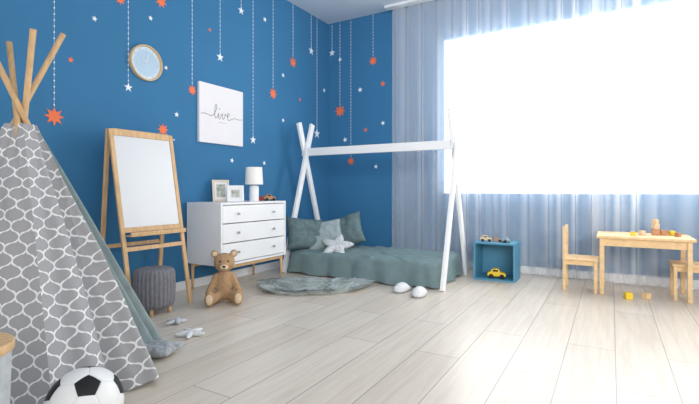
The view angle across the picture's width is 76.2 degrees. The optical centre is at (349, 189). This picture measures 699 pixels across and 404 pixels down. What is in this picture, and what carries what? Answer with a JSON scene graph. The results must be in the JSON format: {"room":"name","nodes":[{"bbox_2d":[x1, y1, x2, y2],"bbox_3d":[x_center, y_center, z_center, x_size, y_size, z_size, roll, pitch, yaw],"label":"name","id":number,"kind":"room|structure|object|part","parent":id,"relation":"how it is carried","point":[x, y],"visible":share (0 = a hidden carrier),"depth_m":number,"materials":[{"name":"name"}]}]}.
{"room":"children's room","nodes":[
{"label":"children's room","id":0,"kind":"room"},
{"bbox_2d":[0,0,327,281],"bbox_3d":[-1.912,-0.680,3.470,0.150,3.160,6.450,0,0,30],"label":"wall","id":1,"kind":"structure","parent":0,"point":[91,95],"depth_m":3.96,"materials":[{"name":"blue paint"}]},
{"bbox_2d":[45,1,63,125],"bbox_3d":[-2.046,-1.351,3.090,0.005,1.814,0.132,0,0,30],"label":"garland","id":2,"kind":"object","parent":1,"relation":"attached to","point":[54,116],"visible":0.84,"depth_m":3.09,"materials":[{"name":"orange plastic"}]},
{"bbox_2d":[124,1,130,90],"bbox_3d":[-1.768,-1.524,3.565,0.005,1.468,0.071,0,0,30],"label":"garland","id":3,"kind":"object","parent":1,"relation":"attached to","point":[126,86],"visible":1,"depth_m":3.56,"materials":[{"name":"white plastic"}]},
{"bbox_2d":[129,44,162,80],"bbox_3d":[-1.678,-1.050,3.686,0.034,0.296,0.296,0,0,30],"label":"wall clock","id":4,"kind":"object","parent":1,"relation":"attached to","point":[145,62],"visible":1,"depth_m":3.69,"materials":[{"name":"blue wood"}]},
{"bbox_2d":[156,0,165,7],"bbox_3d":[-1.616,-1.620,3.824,0.004,0.116,0.116,0,0,30],"label":"sticker","id":5,"kind":"object","parent":1,"relation":"attached to","point":[161,2],"visible":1,"depth_m":3.83,"materials":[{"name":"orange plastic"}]},
{"bbox_2d":[158,124,167,133],"bbox_3d":[-1.606,-0.520,3.841,0.004,0.110,0.110,0,0,30],"label":"sticker","id":6,"kind":"object","parent":1,"relation":"attached to","point":[162,128],"visible":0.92,"depth_m":3.84,"materials":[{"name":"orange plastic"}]},
{"bbox_2d":[188,1,195,94],"bbox_3d":[-1.449,-1.564,4.108,0.005,1.388,0.099,0,0,30],"label":"garland","id":7,"kind":"object","parent":1,"relation":"attached to","point":[191,89],"visible":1,"depth_m":4.11,"materials":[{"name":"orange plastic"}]},
{"bbox_2d":[197,81,242,146],"bbox_3d":[-1.262,-0.733,4.398,0.034,0.566,0.570,0,0,30],"label":"print","id":8,"kind":"object","parent":1,"relation":"attached to","point":[219,109],"visible":1,"depth_m":4.36},
{"bbox_2d":[217,4,222,60],"bbox_3d":[-1.277,-1.765,4.401,0.005,0.985,0.088,0,0,30],"label":"garland","id":9,"kind":"object","parent":1,"relation":"attached to","point":[219,55],"visible":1,"depth_m":4.40,"materials":[{"name":"white plastic"}]},
{"bbox_2d":[176,258,289,291],"bbox_3d":[-1.879,0.860,3.363,0.015,0.080,6.300,0,0,30],"label":"baseboard","id":10,"kind":"structure","parent":1,"relation":"attached to","point":[205,280],"depth_m":4.61,"materials":[{"name":"white paint"}]},
{"bbox_2d":[269,9,276,98],"bbox_3d":[-0.872,-1.646,5.091,0.005,1.224,0.132,0,0,30],"label":"garland","id":11,"kind":"object","parent":1,"relation":"attached to","point":[272,92],"visible":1,"depth_m":5.09,"materials":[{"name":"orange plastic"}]},
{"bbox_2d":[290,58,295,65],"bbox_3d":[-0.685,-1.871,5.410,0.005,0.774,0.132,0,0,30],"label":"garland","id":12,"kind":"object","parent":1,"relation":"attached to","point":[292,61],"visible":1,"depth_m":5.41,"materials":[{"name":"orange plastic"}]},
{"bbox_2d":[287,0,429,23],"bbox_3d":[0.908,-2.310,1.844,6.700,0.100,6.500,0,0,30],"label":"ceiling","id":13,"kind":"structure","parent":0,"point":[328,11],"depth_m":5.52,"materials":[{"name":"paint"}]},
{"bbox_2d":[124,265,698,403],"bbox_3d":[0.908,0.950,1.844,6.700,0.100,6.500,0,0,30],"label":"floor","id":14,"kind":"structure","parent":0,"point":[529,340],"depth_m":2.58,"materials":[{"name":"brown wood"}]},
{"bbox_2d":[0,332,14,403],"bbox_3d":[-1.226,0.695,1.398,0.286,0.410,0.286,0,0,30],"label":"storage basket","id":15,"kind":"object","parent":14,"relation":"on","point":[7,341],"visible":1,"depth_m":1.43,"materials":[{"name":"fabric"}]},
{"bbox_3d":[-1.226,0.504,1.398,0.286,0.029,0.286,0,0,30],"label":"lid","id":16,"kind":"part","parent":15,"relation":"part of","materials":[{"name":"brown wood"}]},
{"bbox_2d":[0,28,162,403],"bbox_3d":[-1.465,0.050,2.149,1.170,1.711,0.936,0,0,-2],"label":"tent","id":17,"kind":"object","parent":14,"relation":"on","point":[67,304],"visible":0.98,"depth_m":2.00,"materials":[{"name":"grey fabric"}]},
{"bbox_3d":[-1.583,0.289,1.895,0.917,1.209,0.435,0,0,-2],"label":"panel","id":18,"kind":"part","parent":17,"relation":"part of","materials":[{"name":"grey fabric"}]},
{"bbox_2d":[43,366,123,403],"bbox_3d":[-0.957,0.773,1.611,0.256,0.256,0.256,0,0,-21],"label":"soccer ball","id":19,"kind":"object","parent":14,"relation":"on","point":[87,384],"visible":1,"depth_m":1.55,"materials":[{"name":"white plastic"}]},
{"bbox_2d":[100,128,192,302],"bbox_3d":[-1.569,0.228,3.422,0.389,1.346,0.577,0,0,30],"label":"easel","id":20,"kind":"object","parent":14,"relation":"on","point":[144,171],"visible":0.85,"depth_m":3.35,"materials":[{"name":"brown wood"}]},
{"bbox_3d":[-1.793,0.230,3.252,0.179,1.342,0.034,0,0,40],"label":"leg","id":21,"kind":"part","parent":20,"relation":"part of","materials":[{"name":"brown wood"}]},
{"bbox_3d":[-1.618,0.230,3.161,0.219,1.343,0.034,0,0,17],"label":"leg","id":22,"kind":"part","parent":20,"relation":"part of","materials":[{"name":"brown wood"}]},
{"bbox_3d":[-1.582,-0.420,3.404,0.026,0.050,0.470,0,0,30],"label":"board rail","id":23,"kind":"part","parent":20,"relation":"part of","materials":[{"name":"brown wood"}]},
{"bbox_3d":[-1.484,0.287,3.374,0.024,0.035,0.469,0,0,30],"label":"board rail","id":24,"kind":"part","parent":20,"relation":"part of","materials":[{"name":"brown wood"}]},
{"bbox_2d":[126,228,185,236],"bbox_3d":[-1.442,0.317,3.356,0.058,0.032,0.470,0,0,30],"label":"tray","id":25,"kind":"object","parent":20,"relation":"on","point":[137,232],"depth_m":3.31,"materials":[{"name":"brown wood"}]},
{"bbox_3d":[-1.540,0.230,3.683,0.179,1.342,0.034,0,0,40],"label":"leg","id":26,"kind":"part","parent":20,"relation":"part of","materials":[{"name":"brown wood"}]},
{"bbox_3d":[-1.365,0.230,3.592,0.219,1.343,0.034,0,0,17],"label":"leg","id":27,"kind":"part","parent":20,"relation":"part of","materials":[{"name":"brown wood"}]},
{"bbox_2d":[131,265,175,316],"bbox_3d":[-1.431,0.733,3.263,0.297,0.338,0.298,0,0,30],"label":"knitted pouf","id":28,"kind":"object","parent":14,"relation":"on","point":[154,286],"visible":0.92,"depth_m":3.15,"materials":[{"name":"grey fabric"}]},
{"bbox_2d":[145,340,184,357],"bbox_3d":[-1.056,0.863,2.428,0.250,0.068,0.180,0,0,10],"label":"floor cushion","id":29,"kind":"object","parent":14,"relation":"on","point":[157,348],"visible":0.63,"depth_m":2.38,"materials":[{"name":"grey fabric"}]},
{"bbox_2d":[166,317,186,324],"bbox_3d":[-1.164,0.884,3.008,0.132,0.028,0.139,0,0,-20],"label":"starfish","id":30,"kind":"object","parent":14,"relation":"on","point":[178,320],"visible":1,"depth_m":2.98,"materials":[{"name":"white fabric"}]},
{"bbox_2d":[174,328,204,338],"bbox_3d":[-0.972,0.882,2.753,0.173,0.034,0.182,0,0,10],"label":"starfish","id":31,"kind":"object","parent":14,"relation":"on","point":[187,332],"visible":1,"depth_m":2.73,"materials":[{"name":"white fabric"}]},
{"bbox_2d":[204,250,242,306],"bbox_3d":[-0.995,0.690,3.541,0.288,0.410,0.275,0,0,-15],"label":"teddy bear","id":32,"kind":"object","parent":14,"relation":"on","point":[224,281],"visible":1,"depth_m":3.55},
{"bbox_2d":[187,200,285,288],"bbox_3d":[-1.052,0.505,4.292,0.452,0.790,0.880,0,0,30],"label":"dresser","id":33,"kind":"object","parent":14,"relation":"on","point":[256,230],"visible":0.88,"depth_m":4.02,"materials":[{"name":"white paint"}]},
{"bbox_3d":[-1.423,0.780,4.046,0.031,0.240,0.031,0,0,30],"label":"leg","id":34,"kind":"part","parent":33,"relation":"part of","materials":[{"name":"brown wood"}]},
{"bbox_2d":[212,180,228,201],"bbox_3d":[-1.235,0.007,4.274,0.160,0.209,0.082,0,0,-30],"label":"photo frame","id":35,"kind":"object","parent":33,"relation":"on","point":[219,187],"visible":0.83,"depth_m":4.25,"materials":[{"name":"beige wood"}]},
{"bbox_2d":[216,184,224,196],"bbox_3d":[-1.229,0.007,4.262,0.080,0.126,0.002,0,-12,-29],"label":"photo","id":36,"kind":"object","parent":35,"relation":"attached to","point":[220,187],"depth_m":4.26},
{"bbox_2d":[227,185,243,201],"bbox_3d":[-1.088,0.034,4.244,0.155,0.155,0.081,0,0,-22],"label":"photo frame","id":37,"kind":"object","parent":33,"relation":"on","point":[235,193],"visible":1,"depth_m":4.22,"materials":[{"name":"white paint"}]},
{"bbox_2d":[231,190,239,196],"bbox_3d":[-1.081,0.034,4.226,0.075,0.071,0.002,0,-12,-22],"label":"photo","id":38,"kind":"object","parent":37,"relation":"attached to","point":[234,193],"depth_m":4.22},
{"bbox_3d":[-1.053,0.213,4.293,0.408,0.154,0.828,0,0,30],"label":"drawer","id":39,"kind":"part","parent":33,"relation":"part of","materials":[{"name":"white paint"}]},
{"bbox_3d":[-1.053,0.380,4.293,0.408,0.164,0.828,0,0,30],"label":"drawer","id":40,"kind":"part","parent":33,"relation":"part of","materials":[{"name":"white paint"}]},
{"bbox_3d":[-1.053,0.552,4.293,0.408,0.164,0.828,0,0,30],"label":"drawer","id":41,"kind":"part","parent":33,"relation":"part of","materials":[{"name":"white paint"}]},
{"bbox_2d":[245,167,262,200],"bbox_3d":[-0.946,-0.058,4.416,0.176,0.335,0.176,0,0,30],"label":"table lamp","id":42,"kind":"object","parent":33,"relation":"on","point":[253,175],"visible":0.96,"depth_m":4.37,"materials":[{"name":"white paint"}]},
{"bbox_3d":[-0.946,-0.140,4.416,0.176,0.170,0.176,0,0,30],"label":"lamp shade","id":43,"kind":"part","parent":42,"relation":"part of","materials":[{"name":"fabric"}]},
{"bbox_2d":[262,194,275,200],"bbox_3d":[-0.817,0.076,4.537,0.125,0.067,0.079,0,0,-30],"label":"toy car","id":44,"kind":"object","parent":33,"relation":"on","point":[266,197],"visible":1,"depth_m":4.51,"materials":[{"name":"brown wood"}]},
{"bbox_3d":[-0.699,0.780,4.549,0.031,0.240,0.031,0,0,30],"label":"leg","id":45,"kind":"part","parent":33,"relation":"part of","materials":[{"name":"brown wood"}]},
{"bbox_2d":[257,276,376,294],"bbox_3d":[-0.291,0.873,4.119,1.139,0.055,0.706,0,0,-12],"label":"rug","id":46,"kind":"object","parent":14,"relation":"on","point":[285,285],"visible":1,"depth_m":4.00,"materials":[{"name":"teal fur"}]},
{"bbox_2d":[282,108,467,291],"bbox_3d":[0.266,0.060,4.801,1.880,1.698,0.950,0,0,30],"label":"bed","id":47,"kind":"object","parent":14,"relation":"on","point":[454,143],"visible":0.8,"depth_m":4.62,"materials":[{"name":"white paint"}]},
{"bbox_3d":[-0.582,0.060,5.095,0.034,1.698,0.600,0,0,30],"label":"post","id":48,"kind":"part","parent":47,"relation":"part of","materials":[{"name":"white paint"}]},
{"bbox_3d":[-0.444,0.060,5.408,0.034,1.698,0.620,0,0,30],"label":"post","id":49,"kind":"part","parent":47,"relation":"part of","materials":[{"name":"white paint"}]},
{"bbox_3d":[0.962,0.060,4.189,0.034,1.698,0.600,0,0,30],"label":"post","id":50,"kind":"part","parent":47,"relation":"part of","materials":[{"name":"white paint"}]},
{"bbox_3d":[1.100,0.060,4.503,0.034,1.698,0.620,0,0,30],"label":"post","id":51,"kind":"part","parent":47,"relation":"part of","materials":[{"name":"white paint"}]},
{"bbox_3d":[0.243,0.767,4.802,1.600,0.164,0.690,0,0,30],"label":"mattress","id":52,"kind":"object","parent":47,"relation":"on","visible":0},
{"bbox_2d":[309,219,341,248],"bbox_3d":[-0.279,0.515,5.000,0.484,0.379,0.273,0,0,-8],"label":"pillow","id":53,"kind":"object","parent":52,"relation":"on","point":[330,229],"visible":0.53,"depth_m":4.93,"materials":[{"name":"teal fabric"}]},
{"bbox_2d":[288,245,462,288],"bbox_3d":[0.259,0.765,4.793,1.744,0.254,0.983,0,0,30],"label":"bedspread","id":54,"kind":"object","parent":52,"relation":"on","point":[386,265],"visible":0.88,"depth_m":4.43,"materials":[{"name":"teal fabric"}]},
{"bbox_2d":[286,217,322,249],"bbox_3d":[-0.486,0.490,4.947,0.501,0.393,0.261,0,0,-31],"label":"pillow","id":55,"kind":"object","parent":54,"relation":"on","point":[302,233],"visible":0.88,"depth_m":4.85,"materials":[{"name":"teal fabric"}]},
{"bbox_2d":[323,234,353,252],"bbox_3d":[-0.123,0.590,4.740,0.338,0.206,0.289,0,0,-15],"label":"cushion","id":56,"kind":"object","parent":54,"relation":"on","point":[337,245],"visible":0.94,"depth_m":4.72,"materials":[{"name":"grey fabric"}]},
{"bbox_2d":[339,211,365,244],"bbox_3d":[-0.066,0.490,5.106,0.574,0.492,0.324,0,0,13],"label":"pillow","id":57,"kind":"object","parent":54,"relation":"on","point":[351,230],"visible":0.57,"depth_m":5.00,"materials":[{"name":"teal fabric"}]},
{"bbox_2d":[393,282,411,293],"bbox_3d":[0.482,0.860,3.984,0.117,0.080,0.260,0,0,34],"label":"slipper","id":58,"kind":"object","parent":14,"relation":"on","point":[402,287],"visible":1,"depth_m":3.90,"materials":[{"name":"white fabric"}]},
{"bbox_2d":[412,286,426,297],"bbox_3d":[0.606,0.860,3.819,0.117,0.080,0.260,0,0,22],"label":"slipper","id":59,"kind":"object","parent":14,"relation":"on","point":[419,291],"visible":1,"depth_m":3.72,"materials":[{"name":"white fabric"}]},
{"bbox_2d":[474,240,519,282],"bbox_3d":[1.501,0.712,4.534,0.400,0.377,0.300,0,0,30],"label":"cube shelf","id":60,"kind":"object","parent":14,"relation":"on","point":[488,255],"visible":0.88,"depth_m":4.61,"materials":[{"name":"blue wood"}]},
{"bbox_2d":[480,235,491,241],"bbox_3d":[1.389,0.492,4.542,0.114,0.062,0.073,0,0,15],"label":"toy car","id":61,"kind":"object","parent":60,"relation":"on","point":[484,237],"visible":1,"depth_m":4.52,"materials":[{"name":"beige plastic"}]},
{"bbox_2d":[487,268,505,278],"bbox_3d":[1.478,0.834,4.478,0.177,0.095,0.112,0,0,22],"label":"toy car","id":62,"kind":"object","parent":60,"relation":"in","point":[494,271],"visible":1,"depth_m":4.44,"materials":[{"name":"yellow plastic"}]},
{"bbox_2d":[499,237,509,242],"bbox_3d":[1.544,0.498,4.450,0.066,0.050,0.100,0,0,-40],"label":"toy car","id":63,"kind":"object","parent":60,"relation":"on","point":[505,240],"visible":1,"depth_m":4.42,"materials":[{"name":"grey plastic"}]},
{"bbox_2d":[563,224,598,293],"bbox_3d":[2.099,0.613,4.044,0.281,0.575,0.280,0,0,30],"label":"chair","id":64,"kind":"object","parent":14,"relation":"on","point":[572,259],"visible":1,"depth_m":3.99,"materials":[{"name":"brown wood"}]},
{"bbox_3d":[1.929,0.762,4.005,0.026,0.275,0.026,0,0,30],"label":"leg","id":65,"kind":"part","parent":64,"relation":"part of","materials":[{"name":"brown wood"}]},
{"bbox_3d":[1.989,0.475,4.108,0.026,0.300,0.266,0,0,30],"label":"backrest","id":66,"kind":"part","parent":64,"relation":"part of","materials":[{"name":"brown wood"}]},
{"bbox_3d":[2.050,0.762,4.212,0.026,0.275,0.026,0,0,30],"label":"leg","id":67,"kind":"part","parent":64,"relation":"part of","materials":[{"name":"brown wood"}]},
{"bbox_3d":[2.096,0.645,4.045,0.252,0.040,0.236,0,0,30],"label":"seat rail","id":68,"kind":"part","parent":64,"relation":"part of","materials":[{"name":"brown wood"}]},
{"bbox_3d":[2.100,0.615,4.043,0.280,0.020,0.280,0,0,30],"label":"seat","id":69,"kind":"part","parent":64,"relation":"part of","materials":[{"name":"brown wood"}]},
{"bbox_3d":[2.141,0.762,3.880,0.026,0.275,0.026,0,0,30],"label":"leg","id":70,"kind":"part","parent":64,"relation":"part of","materials":[{"name":"brown wood"}]},
{"bbox_2d":[623,292,632,299],"bbox_3d":[2.300,0.873,3.683,0.055,0.055,0.055,0,0,7],"label":"block","id":71,"kind":"object","parent":14,"relation":"on","point":[626,295],"visible":1,"depth_m":3.66,"materials":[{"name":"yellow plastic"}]},
{"bbox_2d":[641,292,650,299],"bbox_3d":[2.452,0.875,3.686,0.050,0.050,0.050,0,0,-21],"label":"block","id":72,"kind":"object","parent":14,"relation":"on","point":[644,295],"visible":1,"depth_m":3.67,"materials":[{"name":"brown wood"}]},
{"bbox_2d":[596,231,696,303],"bbox_3d":[2.546,0.645,3.874,0.690,0.510,0.480,0,0,30],"label":"table","id":73,"kind":"object","parent":14,"relation":"on","point":[683,243],"visible":0.98,"depth_m":3.73,"materials":[{"name":"brown wood"}]},
{"bbox_3d":[2.181,0.657,3.856,0.034,0.485,0.034,0,0,30],"label":"leg","id":74,"kind":"part","parent":73,"relation":"part of","materials":[{"name":"brown wood"}]},
{"bbox_3d":[2.384,0.657,4.201,0.034,0.485,0.034,0,0,30],"label":"leg","id":75,"kind":"part","parent":73,"relation":"part of","materials":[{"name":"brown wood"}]},
{"bbox_2d":[638,230,645,234],"bbox_3d":[2.526,0.370,3.851,0.040,0.040,0.040,0,0,-15],"label":"block","id":76,"kind":"object","parent":73,"relation":"on","point":[640,232],"visible":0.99,"depth_m":3.84,"materials":[{"name":"beige wood"}]},
{"bbox_2d":[651,229,659,234],"bbox_3d":[2.643,0.362,3.852,0.055,0.055,0.055,0,0,25],"label":"block","id":77,"kind":"object","parent":73,"relation":"on","point":[653,231],"visible":0.97,"depth_m":3.83,"materials":[{"name":"brown wood"}]},
{"bbox_2d":[651,223,659,228],"bbox_3d":[2.643,0.312,3.852,0.045,0.045,0.045,0,0,2],"label":"block","id":78,"kind":"object","parent":77,"relation":"on","point":[653,226],"visible":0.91,"depth_m":3.83,"materials":[{"name":"beige wood"}]},
{"bbox_2d":[652,219,658,223],"bbox_3d":[2.643,0.272,3.852,0.036,0.036,0.036,0,0,-21],"label":"block","id":79,"kind":"object","parent":78,"relation":"on","point":[654,221],"visible":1,"depth_m":3.84,"materials":[{"name":"brown wood"}]},
{"bbox_2d":[660,230,666,234],"bbox_3d":[2.710,0.367,3.848,0.045,0.045,0.045,0,0,19],"label":"block","id":80,"kind":"object","parent":73,"relation":"on","point":[662,232],"visible":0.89,"depth_m":3.83,"materials":[{"name":"brown wood"}]},
{"bbox_2d":[668,231,675,235],"bbox_3d":[2.767,0.370,3.826,0.040,0.040,0.040,0,0,2],"label":"block","id":81,"kind":"object","parent":73,"relation":"on","point":[671,233],"visible":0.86,"depth_m":3.81,"materials":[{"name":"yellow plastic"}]},
{"bbox_2d":[674,232,680,236],"bbox_3d":[2.742,0.372,3.725,0.035,0.035,0.035,0,0,-21],"label":"block","id":82,"kind":"object","parent":73,"relation":"on","point":[676,234],"visible":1,"depth_m":3.71,"materials":[{"name":"brown wood"}]},
{"bbox_3d":[2.910,0.657,3.893,0.034,0.485,0.034,0,0,30],"label":"leg","id":83,"kind":"part","parent":73,"relation":"part of","materials":[{"name":"brown wood"}]},
{"bbox_3d":[2.708,0.657,3.548,0.034,0.485,0.034,0,0,30],"label":"leg","id":84,"kind":"part","parent":73,"relation":"part of","materials":[{"name":"brown wood"}]},
{"bbox_2d":[669,260,698,299],"bbox_3d":[2.825,0.613,3.688,0.281,0.575,0.280,0,0,30],"label":"chair","id":85,"kind":"object","parent":14,"relation":"on","point":[676,266],"visible":0.95,"depth_m":3.64,"materials":[{"name":"brown wood"}]},
{"bbox_3d":[2.783,0.762,3.851,0.026,0.275,0.026,0,0,30],"label":"leg","id":86,"kind":"part","parent":85,"relation":"part of","materials":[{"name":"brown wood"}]},
{"bbox_3d":[2.662,0.762,3.644,0.026,0.275,0.026,0,0,30],"label":"leg","id":87,"kind":"part","parent":85,"relation":"part of","materials":[{"name":"brown wood"}]},
{"bbox_3d":[2.824,0.615,3.688,0.280,0.020,0.280,0,0,30],"label":"seat","id":88,"kind":"part","parent":85,"relation":"part of","materials":[{"name":"brown wood"}]},
{"bbox_3d":[2.828,0.645,3.686,0.252,0.040,0.236,0,0,30],"label":"seat rail","id":89,"kind":"part","parent":85,"relation":"part of","materials":[{"name":"brown wood"}]},
{"bbox_2d":[328,0,698,279],"bbox_3d":[2.575,-0.680,4.518,6.530,3.160,0.200,0,0,30],"label":"wall","id":90,"kind":"structure","parent":0,"point":[367,189],"depth_m":5.36,"materials":[{"name":"blue paint"}]},
{"bbox_2d":[335,106,344,115],"bbox_3d":[-0.128,-1.618,5.987,0.165,1.280,0.005,0,0,30],"label":"garland","id":91,"kind":"object","parent":90,"relation":"attached to","point":[340,110],"visible":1,"depth_m":5.98,"materials":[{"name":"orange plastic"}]},
{"bbox_2d":[369,57,376,63],"bbox_3d":[0.303,-1.929,5.734,0.121,0.658,0.005,0,0,30],"label":"garland","id":92,"kind":"object","parent":90,"relation":"attached to","point":[373,60],"visible":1,"depth_m":5.73,"materials":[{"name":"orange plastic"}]},
{"bbox_2d":[384,0,433,10],"bbox_3d":[2.520,-2.245,4.295,4.800,0.030,0.100,0,0,30],"label":"trim","id":93,"kind":"structure","parent":90,"relation":"attached to","point":[408,2],"depth_m":5.36,"materials":[{"name":"white paint"}]},
{"bbox_2d":[393,0,594,278],"bbox_3d":[1.487,-0.672,4.954,2.248,3.115,0.075,0,0,30],"label":"sheer curtain","id":94,"kind":"object","parent":90,"relation":"hanging from","point":[439,1],"visible":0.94,"depth_m":5.06,"materials":[{"name":"white fabric"}]},
{"bbox_2d":[461,261,698,288],"bbox_3d":[2.527,0.860,4.421,6.515,0.080,0.015,0,0,30],"label":"baseboard","id":95,"kind":"structure","parent":90,"relation":"attached to","point":[647,280],"depth_m":4.39,"materials":[{"name":"white paint"}]},
{"bbox_2d":[606,0,639,284],"bbox_3d":[3.432,-0.672,3.729,2.473,3.115,0.073,0,0,30],"label":"sheer curtain","id":96,"kind":"object","parent":90,"relation":"hanging from","point":[634,1],"visible":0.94,"depth_m":4.18,"materials":[{"name":"white fabric"}]},
{"label":"outside","id":97,"kind":"structure","parent":0,"visible":0},
{"bbox_2d":[444,0,698,193],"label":"window","id":98,"kind":"structure","parent":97,"point":[669,38],"depth_m":5.75,"materials":[{"name":"white glass"}]}
]}

